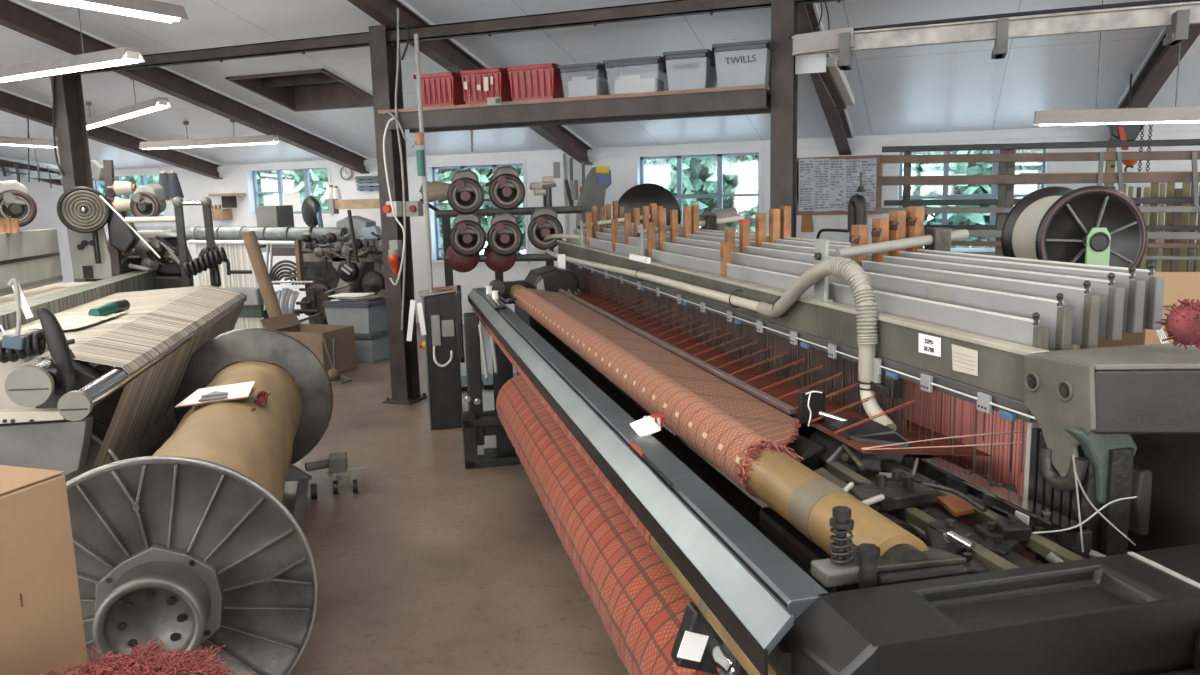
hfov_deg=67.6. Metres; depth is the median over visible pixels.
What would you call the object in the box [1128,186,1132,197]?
wooden lath
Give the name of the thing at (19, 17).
ceiling beam
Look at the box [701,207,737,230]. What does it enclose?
motor
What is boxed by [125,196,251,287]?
frame
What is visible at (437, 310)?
base cabinet
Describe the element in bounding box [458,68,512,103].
tub
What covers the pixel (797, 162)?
paper sheet
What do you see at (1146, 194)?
wooden lath
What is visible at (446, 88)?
tub
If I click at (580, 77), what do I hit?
storage box
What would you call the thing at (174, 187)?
cone
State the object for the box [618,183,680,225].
reel
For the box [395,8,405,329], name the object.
cable
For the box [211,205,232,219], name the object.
box
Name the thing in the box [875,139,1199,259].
rack
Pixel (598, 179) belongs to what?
console
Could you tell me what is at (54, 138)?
cable
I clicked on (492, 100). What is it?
label holder
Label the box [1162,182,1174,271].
wooden lath
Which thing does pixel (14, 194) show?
spool
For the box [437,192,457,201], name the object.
cone
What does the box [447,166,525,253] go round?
tree
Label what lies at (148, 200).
spool
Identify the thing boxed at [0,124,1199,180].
trim
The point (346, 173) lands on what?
wall clock
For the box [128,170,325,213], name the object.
tree
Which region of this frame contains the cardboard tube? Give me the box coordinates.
[241,231,287,331]
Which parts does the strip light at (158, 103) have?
hanging chain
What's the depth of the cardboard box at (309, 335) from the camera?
8.78 m
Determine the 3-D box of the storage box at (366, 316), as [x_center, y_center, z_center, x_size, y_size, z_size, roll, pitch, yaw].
[-2.534,-0.233,9.418,0.574,0.336,0.444,2,10,20]
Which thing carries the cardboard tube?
on the cardboard box at (309, 335)
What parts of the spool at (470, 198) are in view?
brake knob, knob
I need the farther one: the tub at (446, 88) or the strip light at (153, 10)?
the tub at (446, 88)
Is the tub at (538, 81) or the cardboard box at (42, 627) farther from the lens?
the tub at (538, 81)
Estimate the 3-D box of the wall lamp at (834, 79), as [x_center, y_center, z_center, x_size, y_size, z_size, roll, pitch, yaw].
[1.698,-1.880,6.562,0.213,0.313,1.324,3,10,26]
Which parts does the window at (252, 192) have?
sill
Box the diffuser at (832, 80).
[819,66,846,109]
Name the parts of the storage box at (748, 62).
lid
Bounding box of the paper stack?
[328,293,382,300]
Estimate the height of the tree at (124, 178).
5.403 m
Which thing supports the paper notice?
attached to the window at (252, 192)
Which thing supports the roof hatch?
attached to the ceiling
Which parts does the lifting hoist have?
red arm, hanging rod, chain, chain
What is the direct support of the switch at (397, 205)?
attached to the steel column at (403, 354)
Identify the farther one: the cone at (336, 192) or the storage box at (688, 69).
the cone at (336, 192)
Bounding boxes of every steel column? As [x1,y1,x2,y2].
[50,74,113,372]
[369,25,426,404]
[770,0,797,237]
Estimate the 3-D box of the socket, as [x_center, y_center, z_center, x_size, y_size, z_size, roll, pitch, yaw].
[-1.636,-0.707,7.127,0.080,0.130,0.116,2,10,20]
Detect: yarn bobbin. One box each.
[485,286,491,293]
[491,291,497,298]
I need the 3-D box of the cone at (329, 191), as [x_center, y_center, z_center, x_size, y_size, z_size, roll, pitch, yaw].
[-3.237,-1.736,10.730,0.140,0.179,0.140,2,10,20]
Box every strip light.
[0,8,144,82]
[0,119,57,147]
[32,0,188,22]
[86,79,170,129]
[139,120,279,149]
[1033,0,1199,125]
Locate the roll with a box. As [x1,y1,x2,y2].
[496,375,717,674]
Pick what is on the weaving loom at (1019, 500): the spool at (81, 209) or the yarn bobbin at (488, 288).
the yarn bobbin at (488, 288)
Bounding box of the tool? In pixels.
[88,299,129,315]
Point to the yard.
(486, 243)
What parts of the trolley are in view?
rail, jack arm, jack lever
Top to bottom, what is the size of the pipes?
0.567 m
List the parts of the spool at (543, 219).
brake knob, knob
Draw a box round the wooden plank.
[328,199,379,213]
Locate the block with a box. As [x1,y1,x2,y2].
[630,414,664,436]
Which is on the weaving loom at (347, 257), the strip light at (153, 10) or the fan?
the fan
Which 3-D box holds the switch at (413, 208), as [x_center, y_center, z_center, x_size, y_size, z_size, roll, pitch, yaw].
[-1.522,-1.023,7.132,0.203,0.120,0.110,2,10,20]
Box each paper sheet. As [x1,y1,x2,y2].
[797,162,798,209]
[811,215,837,233]
[838,215,847,233]
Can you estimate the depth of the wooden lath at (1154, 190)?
7.88 m
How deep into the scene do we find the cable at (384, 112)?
6.76 m
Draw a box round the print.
[952,352,974,369]
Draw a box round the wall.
[6,123,1199,324]
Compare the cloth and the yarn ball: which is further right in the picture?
the yarn ball
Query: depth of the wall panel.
11.07 m
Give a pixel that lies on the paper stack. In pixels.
(342, 296)
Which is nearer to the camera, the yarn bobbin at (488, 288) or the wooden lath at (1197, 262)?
the yarn bobbin at (488, 288)
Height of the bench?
1.000 m
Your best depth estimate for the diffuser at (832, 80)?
6.60 m
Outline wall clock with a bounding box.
[340,166,351,179]
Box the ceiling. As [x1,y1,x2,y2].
[0,0,1199,172]
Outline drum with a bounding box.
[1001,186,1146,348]
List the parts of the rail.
hanging rod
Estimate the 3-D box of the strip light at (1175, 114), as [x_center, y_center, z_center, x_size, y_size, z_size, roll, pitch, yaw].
[3.434,-1.868,5.421,1.409,1.155,0.120,2,10,20]
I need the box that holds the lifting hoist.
[1108,73,1152,171]
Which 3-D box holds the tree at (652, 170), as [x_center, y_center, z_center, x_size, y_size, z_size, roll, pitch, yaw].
[0.382,-3.541,18.023,5.221,5.230,4.332,5,11,34]
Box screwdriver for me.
[630,441,672,486]
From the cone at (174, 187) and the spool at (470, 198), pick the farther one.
the spool at (470, 198)
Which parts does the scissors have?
blade, handle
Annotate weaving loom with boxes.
[0,227,246,481]
[135,205,385,328]
[455,201,1199,674]
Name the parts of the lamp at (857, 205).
bent rod, lever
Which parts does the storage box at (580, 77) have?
lid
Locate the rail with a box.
[0,119,104,187]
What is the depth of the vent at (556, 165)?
10.99 m
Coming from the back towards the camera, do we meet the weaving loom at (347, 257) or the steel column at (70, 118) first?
the weaving loom at (347, 257)
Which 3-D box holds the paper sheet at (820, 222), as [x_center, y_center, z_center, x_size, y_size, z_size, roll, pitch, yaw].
[2.523,-1.284,10.078,0.296,0.236,0.004,2,10,20]
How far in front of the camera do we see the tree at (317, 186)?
18.68 m
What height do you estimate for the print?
0.032 m
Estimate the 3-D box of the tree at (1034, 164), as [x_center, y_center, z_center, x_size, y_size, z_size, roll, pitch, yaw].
[7.905,-3.580,17.022,5.408,5.240,4.315,2,10,20]
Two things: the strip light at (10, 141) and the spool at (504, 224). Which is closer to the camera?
the spool at (504, 224)
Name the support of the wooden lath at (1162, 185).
on the floor
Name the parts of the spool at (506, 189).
brake knob, knob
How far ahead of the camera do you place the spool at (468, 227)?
7.61 m
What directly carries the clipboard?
on the beam at (194, 542)
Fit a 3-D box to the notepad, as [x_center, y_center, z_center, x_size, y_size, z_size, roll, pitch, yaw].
[-1.140,-0.353,6.449,0.140,0.012,0.100,-7,10,-30]
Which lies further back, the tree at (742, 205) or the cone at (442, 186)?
the tree at (742, 205)
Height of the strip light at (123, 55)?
0.850 m
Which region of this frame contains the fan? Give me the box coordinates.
[302,196,323,226]
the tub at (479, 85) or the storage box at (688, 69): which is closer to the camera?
the storage box at (688, 69)
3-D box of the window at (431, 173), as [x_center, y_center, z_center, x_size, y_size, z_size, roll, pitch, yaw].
[-1.575,-1.617,11.636,1.460,1.290,0.200,2,10,20]
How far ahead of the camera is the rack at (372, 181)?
11.94 m
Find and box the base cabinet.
[407,286,462,429]
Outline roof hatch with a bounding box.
[225,68,372,111]
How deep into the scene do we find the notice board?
9.90 m
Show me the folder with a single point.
(806, 225)
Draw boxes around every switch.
[383,201,401,216]
[398,201,423,216]
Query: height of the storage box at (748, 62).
0.288 m
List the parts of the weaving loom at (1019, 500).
clamp knob, frame, clamp knob, tie rod, head plate, temple rail, heald frame, temple plate, heald frame, slay rail, spring seat, heald frame, linkage rod, linkage rod, heald frame, linkage rod, feeler lever, heald frame, hook plate, heald frame, linkage rod, lever arm, bearing plate, linkage rod, linkage rod, slay rail, linkage rod, linkage rod, slay rail, link rod, copper plate, slay rail, linkage rod, linkage rod, linkage rod, post, linkage rod, cheek plate, post, linkage rod, post, linkage rod, post, post, pale lever, post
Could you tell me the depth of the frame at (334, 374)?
8.29 m
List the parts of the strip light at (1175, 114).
hanging chain, hanging chain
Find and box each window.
[93,169,165,216]
[245,168,333,216]
[426,160,529,262]
[634,149,761,223]
[895,138,1051,247]
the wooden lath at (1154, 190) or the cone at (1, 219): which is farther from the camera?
the wooden lath at (1154, 190)
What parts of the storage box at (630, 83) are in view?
lid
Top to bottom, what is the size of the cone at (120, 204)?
0.110 m
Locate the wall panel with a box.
[526,153,567,249]
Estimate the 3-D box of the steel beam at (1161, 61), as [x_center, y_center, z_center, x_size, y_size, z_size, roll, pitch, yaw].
[3.560,-2.370,4.694,0.170,2.292,8.900,2,10,20]
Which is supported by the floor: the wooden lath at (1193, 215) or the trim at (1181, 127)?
the wooden lath at (1193, 215)
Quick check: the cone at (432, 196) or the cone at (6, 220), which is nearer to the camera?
the cone at (6, 220)
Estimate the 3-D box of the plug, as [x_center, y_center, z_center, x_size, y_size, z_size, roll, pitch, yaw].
[-1.632,-0.642,7.134,0.088,0.261,0.122,2,10,20]
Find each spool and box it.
[0,180,36,226]
[57,186,160,263]
[130,183,165,216]
[447,169,483,214]
[449,213,485,256]
[487,212,522,255]
[489,165,524,209]
[527,206,562,249]
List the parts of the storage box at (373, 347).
lid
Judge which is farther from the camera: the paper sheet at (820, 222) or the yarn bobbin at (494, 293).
the paper sheet at (820, 222)
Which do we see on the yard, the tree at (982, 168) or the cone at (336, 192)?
the tree at (982, 168)
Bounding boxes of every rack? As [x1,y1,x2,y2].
[355,176,378,190]
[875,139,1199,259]
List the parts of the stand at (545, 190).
guide arm, post, red disc guard, post, red disc guard, rail, rail, rail, rail, guide arm, post, guide arm, guide arm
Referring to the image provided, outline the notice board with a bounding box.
[797,155,881,214]
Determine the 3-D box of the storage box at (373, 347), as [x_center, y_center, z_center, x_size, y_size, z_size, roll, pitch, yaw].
[-2.526,0.080,9.467,0.604,0.306,0.444,2,10,20]
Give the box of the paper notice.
[282,192,300,210]
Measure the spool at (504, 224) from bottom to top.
0.378 m
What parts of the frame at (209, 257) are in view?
rail, post, rail, bent arm, post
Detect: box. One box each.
[0,465,87,674]
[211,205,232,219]
[260,313,356,372]
[322,298,387,333]
[354,329,388,362]
[558,62,610,96]
[603,56,666,93]
[663,49,716,90]
[712,40,772,86]
[1097,272,1199,347]
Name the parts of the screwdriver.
handle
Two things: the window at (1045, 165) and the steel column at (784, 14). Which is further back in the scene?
the window at (1045, 165)
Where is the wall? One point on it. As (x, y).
(194, 186)
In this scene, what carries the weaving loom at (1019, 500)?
on the floor
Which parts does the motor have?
arm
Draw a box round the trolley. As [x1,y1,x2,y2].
[285,452,365,530]
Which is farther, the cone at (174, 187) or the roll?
the cone at (174, 187)
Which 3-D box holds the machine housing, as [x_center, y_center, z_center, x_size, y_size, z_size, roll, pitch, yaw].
[-3.773,-0.484,7.622,0.637,0.844,0.470,-4,9,-13]
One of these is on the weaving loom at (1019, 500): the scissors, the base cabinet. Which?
the scissors
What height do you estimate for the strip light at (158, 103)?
0.432 m
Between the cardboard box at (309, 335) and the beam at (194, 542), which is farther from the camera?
the cardboard box at (309, 335)
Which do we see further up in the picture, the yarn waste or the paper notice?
the paper notice
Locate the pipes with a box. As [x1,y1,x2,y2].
[569,158,584,204]
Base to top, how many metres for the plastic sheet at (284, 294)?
0.322 m
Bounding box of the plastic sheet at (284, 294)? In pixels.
[275,288,299,314]
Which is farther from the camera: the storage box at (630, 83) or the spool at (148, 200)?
the spool at (148, 200)
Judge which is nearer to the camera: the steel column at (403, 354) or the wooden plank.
the steel column at (403, 354)
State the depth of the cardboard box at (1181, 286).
3.15 m
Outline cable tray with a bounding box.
[789,0,1199,70]
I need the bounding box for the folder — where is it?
[801,215,812,231]
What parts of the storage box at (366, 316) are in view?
lid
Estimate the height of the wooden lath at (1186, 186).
1.637 m
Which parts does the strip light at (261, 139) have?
hanging chain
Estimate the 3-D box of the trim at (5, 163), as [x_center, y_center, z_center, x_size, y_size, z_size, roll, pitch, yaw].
[-10.037,-2.826,9.766,0.170,2.292,8.900,2,10,20]
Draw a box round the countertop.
[923,248,1195,255]
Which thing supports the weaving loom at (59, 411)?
on the floor
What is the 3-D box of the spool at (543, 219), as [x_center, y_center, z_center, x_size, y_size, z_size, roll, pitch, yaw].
[-0.498,-0.961,7.863,0.312,0.378,0.357,-4,9,-13]
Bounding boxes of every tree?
[99,175,149,214]
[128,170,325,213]
[269,170,440,234]
[282,167,493,256]
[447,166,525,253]
[512,156,746,233]
[653,155,757,233]
[746,149,1042,247]
[911,149,1041,240]
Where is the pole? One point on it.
(420, 154)
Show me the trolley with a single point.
(337, 463)
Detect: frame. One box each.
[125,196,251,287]
[321,335,351,383]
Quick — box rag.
[9,313,118,331]
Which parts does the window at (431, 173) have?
sill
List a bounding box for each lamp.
[795,53,854,109]
[816,172,867,242]
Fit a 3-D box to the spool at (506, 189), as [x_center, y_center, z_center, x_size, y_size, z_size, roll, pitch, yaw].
[-0.816,-1.290,7.738,0.312,0.378,0.357,-4,9,-13]
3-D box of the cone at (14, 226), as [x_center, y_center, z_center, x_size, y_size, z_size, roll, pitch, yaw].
[-4.053,-0.773,6.199,0.058,0.100,0.060,-4,9,-13]
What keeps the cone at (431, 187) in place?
on the stand at (545, 190)
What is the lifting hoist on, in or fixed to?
hanging from the ceiling
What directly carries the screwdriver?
on the weaving loom at (1019, 500)
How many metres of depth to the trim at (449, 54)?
7.73 m
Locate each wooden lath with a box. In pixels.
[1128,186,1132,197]
[1136,187,1140,205]
[1139,187,1149,268]
[1146,183,1158,269]
[1155,183,1165,271]
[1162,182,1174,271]
[1170,188,1182,271]
[1178,182,1190,271]
[1186,182,1198,271]
[1194,187,1199,271]
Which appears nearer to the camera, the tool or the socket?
the tool
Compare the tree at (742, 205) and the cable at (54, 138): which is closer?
the cable at (54, 138)
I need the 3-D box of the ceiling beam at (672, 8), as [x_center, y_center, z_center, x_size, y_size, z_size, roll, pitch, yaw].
[-2.424,-2.373,7.316,21.200,0.113,0.080,2,10,20]
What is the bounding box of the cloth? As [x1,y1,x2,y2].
[474,288,803,551]
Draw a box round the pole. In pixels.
[414,34,432,292]
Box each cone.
[0,218,4,232]
[3,218,10,232]
[9,218,19,232]
[112,181,135,194]
[112,198,130,211]
[158,170,169,200]
[168,171,183,200]
[324,185,333,198]
[333,186,341,198]
[421,181,438,195]
[428,190,443,201]
[432,181,450,191]
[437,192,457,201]
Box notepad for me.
[433,286,452,289]
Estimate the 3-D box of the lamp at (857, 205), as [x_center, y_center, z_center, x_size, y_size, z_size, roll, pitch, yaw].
[1.246,-0.083,4.692,0.060,1.531,0.513,-4,9,-13]
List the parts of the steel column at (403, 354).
plate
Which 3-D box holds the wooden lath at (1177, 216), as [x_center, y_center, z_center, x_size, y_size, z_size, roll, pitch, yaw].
[4.880,-0.474,7.625,0.060,1.567,0.287,3,10,28]
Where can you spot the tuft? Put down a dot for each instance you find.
(262, 397)
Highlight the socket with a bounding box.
[388,240,402,256]
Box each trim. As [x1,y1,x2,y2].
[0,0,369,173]
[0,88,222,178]
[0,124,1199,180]
[0,159,62,184]
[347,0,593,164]
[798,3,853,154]
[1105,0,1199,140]
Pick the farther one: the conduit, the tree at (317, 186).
the tree at (317, 186)
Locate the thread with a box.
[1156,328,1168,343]
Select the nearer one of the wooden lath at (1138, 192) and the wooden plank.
the wooden lath at (1138, 192)
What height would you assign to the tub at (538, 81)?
0.246 m
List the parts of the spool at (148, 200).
brake knob, knob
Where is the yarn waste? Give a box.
[30,638,255,674]
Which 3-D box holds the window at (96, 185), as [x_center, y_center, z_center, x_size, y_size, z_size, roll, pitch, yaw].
[-7.189,-2.170,13.669,1.530,0.730,0.200,2,10,20]
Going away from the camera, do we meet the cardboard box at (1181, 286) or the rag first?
the cardboard box at (1181, 286)
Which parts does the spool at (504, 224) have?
brake knob, knob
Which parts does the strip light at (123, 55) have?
hanging chain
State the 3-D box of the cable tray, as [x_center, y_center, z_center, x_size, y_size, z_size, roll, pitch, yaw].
[2.338,-1.899,5.268,2.424,0.487,0.240,2,10,20]
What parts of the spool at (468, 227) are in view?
brake knob, knob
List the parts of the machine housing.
link rod, link rod, link rod, link rod, link rod, link rod, link rod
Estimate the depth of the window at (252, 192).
12.77 m
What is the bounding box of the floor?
[114,320,1079,674]
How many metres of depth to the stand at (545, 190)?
7.85 m
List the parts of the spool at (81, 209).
stand rod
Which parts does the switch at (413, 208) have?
knob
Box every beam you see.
[26,0,842,79]
[66,328,332,674]
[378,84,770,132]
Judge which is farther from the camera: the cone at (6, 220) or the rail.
the rail
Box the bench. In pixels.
[923,248,1195,271]
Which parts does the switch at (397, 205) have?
knob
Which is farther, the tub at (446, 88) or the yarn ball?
the tub at (446, 88)
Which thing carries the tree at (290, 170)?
on the yard
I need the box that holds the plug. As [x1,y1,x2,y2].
[388,240,402,272]
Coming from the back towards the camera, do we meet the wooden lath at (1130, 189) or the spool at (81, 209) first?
the wooden lath at (1130, 189)
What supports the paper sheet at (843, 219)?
attached to the wall
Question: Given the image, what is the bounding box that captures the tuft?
[251,390,270,411]
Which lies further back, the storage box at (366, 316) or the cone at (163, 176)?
the storage box at (366, 316)
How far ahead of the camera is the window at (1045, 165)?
9.56 m
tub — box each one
[413,72,465,106]
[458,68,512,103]
[505,63,568,100]
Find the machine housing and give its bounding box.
[107,230,193,289]
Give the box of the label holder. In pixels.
[487,97,501,105]
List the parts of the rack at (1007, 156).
rail, rail, rail, rail, rail, rail, rail, rail, rail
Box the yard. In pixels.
[452,219,970,254]
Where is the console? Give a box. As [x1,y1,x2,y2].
[576,166,611,228]
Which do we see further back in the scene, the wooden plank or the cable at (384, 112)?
the wooden plank
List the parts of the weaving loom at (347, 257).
white rail, lever, long rod, lever, long rod, lever, lever, lever, steel rail, frame, lever, black rod, lever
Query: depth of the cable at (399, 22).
6.62 m
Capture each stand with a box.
[103,160,121,276]
[419,176,582,390]
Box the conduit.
[469,127,523,151]
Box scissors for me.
[488,293,516,309]
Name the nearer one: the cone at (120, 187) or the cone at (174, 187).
the cone at (120, 187)
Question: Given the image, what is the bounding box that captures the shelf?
[208,193,245,207]
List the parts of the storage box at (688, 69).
lid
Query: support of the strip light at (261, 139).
hanging from the ceiling
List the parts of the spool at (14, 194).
brake knob, knob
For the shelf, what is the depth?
12.70 m
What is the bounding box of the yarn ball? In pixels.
[1155,299,1199,349]
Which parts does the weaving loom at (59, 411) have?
guide rod, panel, heald frame, rail, cream rail, curved arm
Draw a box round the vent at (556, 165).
[553,162,559,177]
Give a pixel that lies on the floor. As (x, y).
(435, 565)
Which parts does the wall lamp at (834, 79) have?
mounting plate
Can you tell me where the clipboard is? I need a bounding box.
[174,381,256,407]
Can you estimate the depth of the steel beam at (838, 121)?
8.21 m
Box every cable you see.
[53,75,64,175]
[382,111,415,147]
[383,118,404,284]
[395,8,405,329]
[398,21,409,59]
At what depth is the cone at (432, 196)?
7.61 m
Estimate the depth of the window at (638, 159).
10.57 m

